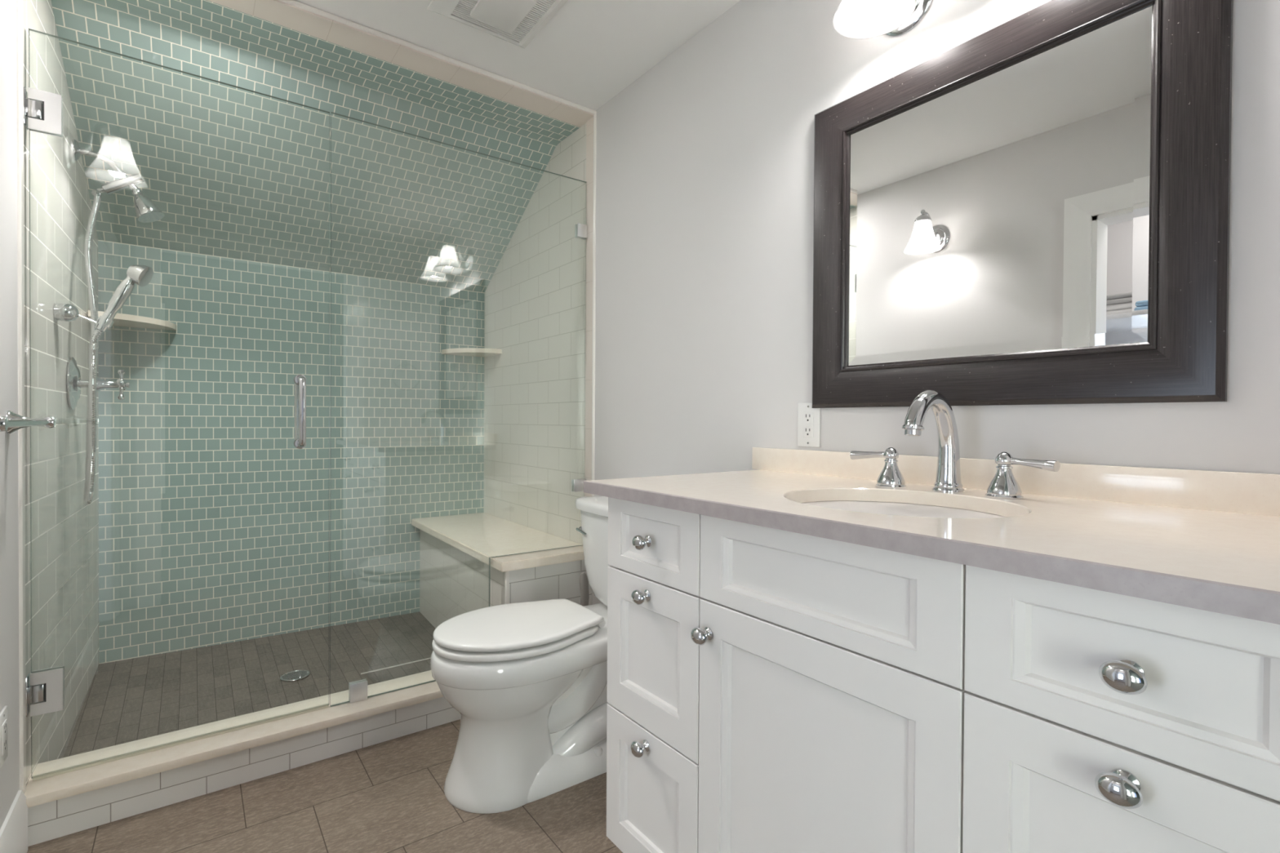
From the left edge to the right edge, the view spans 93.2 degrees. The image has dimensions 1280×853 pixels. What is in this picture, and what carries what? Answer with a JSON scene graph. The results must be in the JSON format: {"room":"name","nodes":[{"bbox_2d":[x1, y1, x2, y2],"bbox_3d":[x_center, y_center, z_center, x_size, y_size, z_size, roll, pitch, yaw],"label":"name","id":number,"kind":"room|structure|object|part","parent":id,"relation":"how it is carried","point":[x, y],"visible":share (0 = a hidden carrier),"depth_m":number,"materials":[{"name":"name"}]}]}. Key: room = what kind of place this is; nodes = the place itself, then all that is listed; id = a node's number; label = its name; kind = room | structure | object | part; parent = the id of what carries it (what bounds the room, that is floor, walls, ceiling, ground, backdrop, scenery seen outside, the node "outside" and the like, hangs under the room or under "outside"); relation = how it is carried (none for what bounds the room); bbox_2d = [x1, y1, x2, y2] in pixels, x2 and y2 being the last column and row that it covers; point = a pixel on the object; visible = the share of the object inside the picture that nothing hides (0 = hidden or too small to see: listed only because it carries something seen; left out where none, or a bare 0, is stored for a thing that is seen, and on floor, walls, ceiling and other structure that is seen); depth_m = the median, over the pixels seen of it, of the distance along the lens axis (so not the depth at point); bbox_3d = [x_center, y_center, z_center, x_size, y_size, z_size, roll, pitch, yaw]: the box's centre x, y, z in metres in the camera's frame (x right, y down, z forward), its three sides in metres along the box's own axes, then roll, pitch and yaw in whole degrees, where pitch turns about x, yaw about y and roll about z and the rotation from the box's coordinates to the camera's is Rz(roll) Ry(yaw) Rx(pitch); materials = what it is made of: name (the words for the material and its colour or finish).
{"room":"bathroom","nodes":[
{"label":"bathroom","id":0,"kind":"room"},
{"bbox_2d":[0,0,19,829],"bbox_3d":[-0.925,-0.107,0.580,0.120,2.302,2.136,0,1,-37],"label":"wall","id":1,"kind":"structure","parent":0,"point":[9,495],"depth_m":1.38,"materials":[{"name":"white paint"}]},
{"bbox_2d":[0,705,8,769],"bbox_3d":[-1.396,0.682,1.325,0.008,0.116,0.071,0,1,-37],"label":"electrical outlet","id":2,"kind":"object","parent":1,"relation":"attached to","point":[3,713],"visible":1,"depth_m":1.32,"materials":[{"name":"white plastic"}]},
{"bbox_2d":[1,719,7,755],"bbox_3d":[-1.395,0.682,1.326,0.004,0.067,0.034,0,1,-37],"label":"receptacle","id":3,"kind":"object","parent":2,"relation":"attached to","point":[4,722],"depth_m":1.32,"materials":[{"name":"white plastic"}]},
{"bbox_2d":[0,790,27,852],"bbox_3d":[-1.177,0.962,1.036,0.016,0.152,1.075,0,1,-37],"label":"baseboard","id":4,"kind":"structure","parent":1,"relation":"attached to","point":[14,829],"depth_m":1.39,"materials":[{"name":"white paint"}]},
{"bbox_2d":[0,410,56,434],"bbox_3d":[-1.275,-0.007,1.221,0.080,0.054,0.514,0,1,-37],"label":"towel bar","id":5,"kind":"object","parent":1,"relation":"attached to","point":[12,421],"visible":1,"depth_m":1.33,"materials":[{"name":"silver metal"}]},
{"bbox_3d":[-1.138,-0.005,1.036,0.080,0.054,0.054,0,1,-37],"label":"post","id":6,"kind":"part","parent":5,"relation":"part of","materials":[{"name":"silver metal"}]},
{"bbox_2d":[22,0,98,785],"bbox_3d":[-1.884,-0.126,1.908,0.119,2.502,1.177,0,1,-35],"label":"wall","id":7,"kind":"structure","parent":0,"point":[64,530],"depth_m":1.80,"materials":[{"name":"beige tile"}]},
{"bbox_2d":[53,302,113,328],"bbox_3d":[-1.677,-0.334,1.827,0.132,0.064,0.053,0,1,-37],"label":"holder","id":8,"kind":"object","parent":7,"relation":"attached to","point":[62,312],"visible":0.98,"depth_m":1.79,"materials":[{"name":"silver metal"}]},
{"bbox_3d":[-1.670,-0.323,1.833,0.055,0.031,0.007,0,1,-37],"label":"rod","id":9,"kind":"part","parent":8,"relation":"part of","materials":[{"name":"silver metal"}]},
{"bbox_2d":[66,356,129,409],"bbox_3d":[-1.802,-0.141,2.023,0.147,0.172,0.172,0,1,-37],"label":"shower valve","id":10,"kind":"object","parent":7,"relation":"attached to","point":[74,383],"visible":0.94,"depth_m":1.98,"materials":[{"name":"silver metal"}]},
{"bbox_3d":[-1.807,-0.141,2.019,0.098,0.064,0.064,0,1,-37],"label":"stem","id":11,"kind":"part","parent":10,"relation":"part of","materials":[{"name":"silver metal"}]},
{"bbox_3d":[-1.757,-0.141,2.057,0.034,0.105,0.105,0,1,-37],"label":"cross handle","id":12,"kind":"part","parent":10,"relation":"part of","materials":[{"name":"silver metal"}]},
{"bbox_2d":[83,187,153,504],"bbox_3d":[-1.722,-0.291,1.933,0.391,1.052,0.154,1,1,29],"label":"shower","id":13,"kind":"object","parent":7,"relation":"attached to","point":[140,275],"visible":0.98,"depth_m":1.86,"materials":[{"name":"silver metal"}]},
{"bbox_2d":[71,138,164,222],"bbox_3d":[-1.785,-0.836,2.076,0.240,0.238,0.080,0,1,-33],"label":"shower","id":14,"kind":"object","parent":7,"relation":"attached to","point":[147,211],"visible":1,"depth_m":2.09,"materials":[{"name":"silver metal"}]},
{"bbox_3d":[-1.833,-0.902,2.052,0.110,0.059,0.019,0,1,-37],"label":"arm","id":15,"kind":"part","parent":14,"relation":"part of","materials":[{"name":"silver metal"}]},
{"bbox_2d":[101,173,144,195],"bbox_3d":[-1.787,-0.840,2.092,0.117,0.086,0.035,0,1,-24],"label":"bracket","id":16,"kind":"object","parent":14,"relation":"attached to","point":[125,181],"depth_m":2.08,"materials":[{"name":"grey metal"}]},
{"bbox_2d":[23,28,329,781],"bbox_3d":[-1.274,-0.049,1.732,0.692,1.903,0.124,0,1,-37],"label":"shower door","id":17,"kind":"structure","parent":7,"relation":"attached to","point":[42,110],"depth_m":1.56,"materials":[{"name":"clear glass"}]},
{"bbox_3d":[-1.545,-0.799,1.520,0.005,0.091,0.044,0,1,-37],"label":"wall plate","id":18,"kind":"part","parent":17,"relation":"part of","materials":[{"name":"silver metal"}]},
{"bbox_3d":[-1.554,0.680,1.534,0.006,0.098,0.044,0,1,-37],"label":"wall plate","id":19,"kind":"part","parent":17,"relation":"part of","materials":[{"name":"silver metal"}]},
{"bbox_3d":[-1.062,-0.046,1.889,0.020,0.219,0.124,0,1,-37],"label":"handle","id":20,"kind":"part","parent":17,"relation":"part of","materials":[{"name":"silver metal"}]},
{"bbox_2d":[58,612,435,759],"bbox_3d":[-1.363,0.986,2.384,1.354,0.063,1.032,0,1,-37],"label":"floor","id":21,"kind":"structure","parent":0,"point":[135,699],"depth_m":2.37,"materials":[{"name":"tile"}]},
{"bbox_2d":[280,669,310,680],"bbox_3d":[-1.369,0.987,2.401,0.104,0.005,0.104,0,1,-37],"label":"shower drain","id":22,"kind":"object","parent":21,"relation":"on","point":[295,675],"visible":1,"depth_m":2.40,"materials":[{"name":"grey metal"}]},
{"bbox_2d":[360,657,431,674],"bbox_3d":[-0.970,0.997,2.550,0.385,0.004,0.004,0,1,-37],"label":"grout line","id":23,"kind":"object","parent":21,"relation":"on","point":[427,658],"visible":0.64,"depth_m":2.52,"materials":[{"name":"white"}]},
{"bbox_2d":[411,512,591,628],"bbox_3d":[-0.686,0.755,2.778,0.409,0.539,1.180,0,1,-37],"label":"shower bench","id":24,"kind":"object","parent":21,"relation":"on","point":[455,551],"visible":0.63,"depth_m":2.55,"materials":[{"name":"beige stone"}]},
{"bbox_3d":[-0.685,0.502,2.775,0.408,0.034,1.179,0,1,-37],"label":"seat","id":25,"kind":"part","parent":24,"relation":"part of","materials":[{"name":"beige stone"}]},
{"bbox_3d":[-0.493,0.718,2.237,0.014,0.386,0.014,0,1,-37],"label":"corner trim","id":26,"kind":"part","parent":24,"relation":"part of","materials":[{"name":"white"}]},
{"bbox_2d":[97,240,484,663],"bbox_3d":[-1.536,0.138,2.936,1.826,1.960,0.100,0,1,-37],"label":"wall","id":27,"kind":"structure","parent":0,"point":[214,526],"depth_m":2.77,"materials":[{"name":"green tile"}]},
{"bbox_2d":[88,310,176,330],"bbox_3d":[-1.984,-0.414,2.378,0.252,0.022,0.252,0,1,-37],"label":"corner shelf","id":28,"kind":"object","parent":27,"relation":"attached to","point":[120,319],"visible":0.81,"depth_m":2.37,"materials":[{"name":"beige stone"}]},
{"bbox_2d":[441,347,502,357],"bbox_3d":[-0.891,-0.395,3.196,0.238,0.022,0.238,0,1,-37],"label":"corner shelf","id":29,"kind":"object","parent":27,"relation":"attached to","point":[473,352],"visible":1,"depth_m":3.16,"materials":[{"name":"beige stone"}]},
{"bbox_2d":[51,0,579,293],"bbox_3d":[-1.216,-1.067,2.456,1.680,0.662,1.026,0,1,-37],"label":"ceiling","id":30,"kind":"structure","parent":0,"point":[232,172],"depth_m":2.35,"materials":[{"name":"green tile"}]},
{"bbox_2d":[26,719,622,852],"bbox_3d":[-0.496,1.094,0.855,2.694,0.100,2.280,0,1,-37],"label":"floor","id":31,"kind":"structure","parent":0,"point":[388,796],"depth_m":1.60,"materials":[{"name":"brown tile"}]},
{"bbox_2d":[24,670,460,846],"bbox_3d":[-1.045,0.967,1.923,1.283,0.128,0.192,0,1,-37],"label":"curb","id":32,"kind":"object","parent":31,"relation":"on","point":[59,806],"visible":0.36,"depth_m":1.73,"materials":[{"name":"beige tile"}]},
{"bbox_2d":[329,111,587,706],"bbox_3d":[-0.608,-0.050,2.218,0.948,1.906,0.025,0,1,-36],"label":"glass panel","id":33,"kind":"object","parent":32,"relation":"on","point":[357,690],"visible":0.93,"depth_m":2.02,"materials":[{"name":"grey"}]},
{"bbox_2d":[430,495,609,813],"bbox_3d":[-0.255,0.644,1.879,0.773,0.783,0.461,0,1,-37],"label":"toilet","id":34,"kind":"object","parent":31,"relation":"on","point":[526,682],"visible":0.77,"depth_m":1.69,"materials":[{"name":"white ceramic"}]},
{"bbox_3d":[-0.377,0.609,1.789,0.459,0.022,0.368,0,1,-37],"label":"seat","id":35,"kind":"part","parent":34,"relation":"part of","materials":[{"name":"white plastic"}]},
{"bbox_3d":[-0.366,0.584,1.796,0.480,0.022,0.366,0,1,-37],"label":"seat lid","id":36,"kind":"part","parent":34,"relation":"part of","materials":[{"name":"white plastic"}]},
{"bbox_3d":[-0.201,0.368,2.120,0.024,0.029,0.076,0,1,-37],"label":"flush lever","id":37,"kind":"part","parent":34,"relation":"part of","materials":[{"name":"silver metal"}]},
{"bbox_3d":[-0.036,0.273,2.036,0.233,0.041,0.460,0,1,-37],"label":"tank lid","id":38,"kind":"part","parent":34,"relation":"part of","materials":[{"name":"white ceramic"}]},
{"bbox_3d":[-0.034,0.458,2.041,0.211,0.329,0.434,0,1,-37],"label":"tank","id":39,"kind":"part","parent":34,"relation":"part of","materials":[{"name":"white ceramic"}]},
{"bbox_2d":[579,572,589,606],"bbox_3d":[-0.210,0.792,2.301,0.094,0.480,0.094,0,1,-37],"label":"toilet brush","id":40,"kind":"object","parent":31,"relation":"on","point":[584,583],"visible":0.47,"depth_m":2.28,"materials":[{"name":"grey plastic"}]},
{"bbox_2d":[606,497,1279,852],"bbox_3d":[0.485,0.602,1.042,0.590,0.892,1.176,0,1,-37],"label":"vanity cabinet","id":41,"kind":"object","parent":31,"relation":"on","point":[770,690],"visible":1,"depth_m":0.80,"materials":[{"name":"white paint"}]},
{"bbox_3d":[-0.001,0.654,1.230,0.034,0.031,0.038,0,1,-37],"label":"knob","id":42,"kind":"part","parent":41,"relation":"part of","materials":[{"name":"silver metal"}]},
{"bbox_3d":[0.001,0.345,1.227,0.034,0.031,0.038,0,1,-37],"label":"knob","id":43,"kind":"part","parent":41,"relation":"part of","materials":[{"name":"silver metal"}]},
{"bbox_3d":[0.003,0.234,1.224,0.034,0.031,0.038,0,1,-37],"label":"knob","id":44,"kind":"part","parent":41,"relation":"part of","materials":[{"name":"silver metal"}]},
{"bbox_3d":[0.022,0.774,1.244,0.020,0.300,0.303,0,1,-37],"label":"drawer","id":45,"kind":"part","parent":41,"relation":"part of","materials":[{"name":"white paint"}]},
{"bbox_3d":[0.026,0.232,1.239,0.020,0.160,0.303,0,1,-37],"label":"drawer","id":46,"kind":"part","parent":41,"relation":"part of","materials":[{"name":"white paint"}]},
{"bbox_3d":[0.024,0.468,1.242,0.020,0.307,0.303,0,1,-37],"label":"drawer","id":47,"kind":"part","parent":41,"relation":"part of","materials":[{"name":"white paint"}]},
{"bbox_3d":[0.110,0.373,1.080,0.034,0.031,0.038,0,1,-37],"label":"knob","id":48,"kind":"part","parent":41,"relation":"part of","materials":[{"name":"silver metal"}]},
{"bbox_3d":[0.255,0.624,0.930,0.020,0.610,0.470,0,1,-37],"label":"door","id":49,"kind":"part","parent":41,"relation":"part of","materials":[{"name":"white paint"}]},
{"bbox_3d":[0.258,0.236,0.926,0.020,0.160,0.470,0,1,-37],"label":"false drawer","id":50,"kind":"part","parent":41,"relation":"part of","materials":[{"name":"white paint"}]},
{"bbox_2d":[583,447,1279,624],"bbox_3d":[0.466,0.110,1.062,0.599,0.088,1.244,0,1,-37],"label":"countertop","id":51,"kind":"structure","parent":41,"relation":"on","point":[1209,540],"depth_m":0.89,"materials":[{"name":"beige stone"}]},
{"bbox_2d":[849,390,1060,499],"bbox_3d":[0.562,0.029,1.160,0.180,0.197,0.393,0,1,-37],"label":"faucet","id":52,"kind":"object","parent":51,"relation":"on","point":[1003,485],"visible":1,"depth_m":1.17,"materials":[{"name":"silver metal"}]},
{"bbox_3d":[0.502,0.058,1.295,0.030,0.030,0.103,0,1,-43],"label":"lever","id":53,"kind":"part","parent":52,"relation":"part of","materials":[{"name":"silver metal"}]},
{"bbox_3d":[0.526,0.097,1.269,0.061,0.059,0.061,0,1,-37],"label":"handle","id":54,"kind":"part","parent":52,"relation":"part of","materials":[{"name":"silver metal"}]},
{"bbox_3d":[0.563,0.029,1.161,0.177,0.197,0.058,0,1,-37],"label":"spout","id":55,"kind":"part","parent":52,"relation":"part of","materials":[{"name":"silver metal"}]},
{"bbox_3d":[0.663,0.100,1.101,0.061,0.059,0.061,0,1,-37],"label":"handle","id":56,"kind":"part","parent":52,"relation":"part of","materials":[{"name":"silver metal"}]},
{"bbox_3d":[0.682,0.062,1.069,0.030,0.030,0.103,0,1,-30],"label":"lever","id":57,"kind":"part","parent":52,"relation":"part of","materials":[{"name":"silver metal"}]},
{"bbox_3d":[0.471,0.354,0.593,0.034,0.031,0.038,0,1,-37],"label":"knob","id":58,"kind":"part","parent":41,"relation":"part of","materials":[{"name":"silver metal"}]},
{"bbox_3d":[0.493,0.477,0.609,0.020,0.307,0.320,0,1,-37],"label":"drawer","id":59,"kind":"part","parent":41,"relation":"part of","materials":[{"name":"white paint"}]},
{"bbox_3d":[0.494,0.241,0.606,0.020,0.160,0.320,0,1,-37],"label":"drawer","id":60,"kind":"part","parent":41,"relation":"part of","materials":[{"name":"white paint"}]},
{"bbox_3d":[0.473,0.243,0.590,0.034,0.031,0.038,0,1,-37],"label":"knob","id":61,"kind":"part","parent":41,"relation":"part of","materials":[{"name":"silver metal"}]},
{"bbox_2d":[295,0,740,110],"bbox_3d":[-0.472,-1.318,0.819,2.694,0.120,2.248,0,1,-37],"label":"ceiling","id":62,"kind":"structure","parent":0,"point":[589,51],"depth_m":1.97,"materials":[{"name":"white paint"}]},
{"bbox_2d":[427,0,568,48],"bbox_3d":[-0.415,-1.254,1.792,0.320,0.026,0.333,0,1,-37],"label":"ceiling vent","id":63,"kind":"object","parent":62,"relation":"in","point":[516,22],"visible":1,"depth_m":1.83,"materials":[{"name":"white plastic"}]},
{"bbox_3d":[-0.407,-1.252,1.799,0.137,0.022,0.180,0,1,-37],"label":"panel","id":64,"kind":"part","parent":63,"relation":"part of","materials":[{"name":"white plastic"}]},
{"bbox_2d":[484,0,1279,604],"bbox_3d":[0.190,-0.114,2.038,0.120,2.502,3.392,0,1,-37],"label":"wall","id":65,"kind":"structure","parent":0,"point":[704,162],"depth_m":1.82,"materials":[{"name":"white paint"}]},
{"bbox_2d":[16,0,596,793],"bbox_3d":[-0.852,-0.179,1.962,1.663,2.184,0.032,0,1,-37],"label":"trim","id":66,"kind":"structure","parent":65,"relation":"attached to","point":[19,2],"depth_m":1.48,"materials":[{"name":"white"}]},
{"bbox_2d":[207,0,593,127],"bbox_3d":[-0.875,-1.311,1.993,1.644,0.121,0.118,0,1,-37],"label":"trim","id":67,"kind":"structure","parent":65,"relation":"attached to","point":[278,12],"depth_m":2.04,"materials":[{"name":"beige stone"}]},
{"bbox_2d":[584,116,593,496],"bbox_3d":[-0.202,-0.375,2.472,0.014,1.751,0.058,0,1,-37],"label":"trim","id":68,"kind":"structure","parent":65,"relation":"attached to","point":[589,124],"depth_m":2.47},
{"bbox_2d":[797,402,820,447],"bbox_3d":[0.443,-0.004,1.589,0.009,0.116,0.071,0,1,-37],"label":"electrical outlet","id":69,"kind":"object","parent":65,"relation":"attached to","point":[808,417],"visible":0.98,"depth_m":1.58,"materials":[{"name":"white plastic"}]},
{"bbox_2d":[802,412,813,437],"bbox_3d":[0.442,-0.004,1.588,0.004,0.067,0.034,0,1,-37],"label":"receptacle","id":70,"kind":"object","parent":69,"relation":"attached to","point":[807,417],"depth_m":1.59,"materials":[{"name":"white plastic"}]},
{"bbox_2d":[832,0,933,39],"bbox_3d":[0.520,-0.981,1.311,0.214,0.194,0.167,0,1,-37],"label":"wall sconce","id":71,"kind":"object","parent":65,"relation":"attached to","point":[853,19],"visible":1,"depth_m":1.35,"materials":[{"name":"white glass"}]},
{"bbox_3d":[0.501,-0.952,1.298,0.057,0.110,0.057,0,1,-37],"label":"bulb","id":72,"kind":"part","parent":71,"relation":"part of","materials":[{"name":"white glass"}]},
{"bbox_2d":[751,447,1279,516],"bbox_3d":[0.698,0.098,1.234,0.020,0.063,1.244,0,1,-37],"label":"backsplash","id":73,"kind":"structure","parent":65,"relation":"attached to","point":[1241,492],"depth_m":1.07,"materials":[{"name":"beige stone"}]},
{"bbox_2d":[812,0,1233,408],"bbox_3d":[0.682,-0.422,1.253,0.023,0.758,0.782,0,1,-37],"label":"mirror","id":74,"kind":"object","parent":65,"relation":"attached to","point":[1035,209],"visible":1,"depth_m":1.15,"materials":[{"name":"brown wood"}]},
{"bbox_3d":[0.689,-0.430,1.255,0.005,0.575,0.590,0,1,-37],"label":"glass","id":75,"kind":"part","parent":74,"relation":"part of","materials":[{"name":"white mirror"}]}
]}

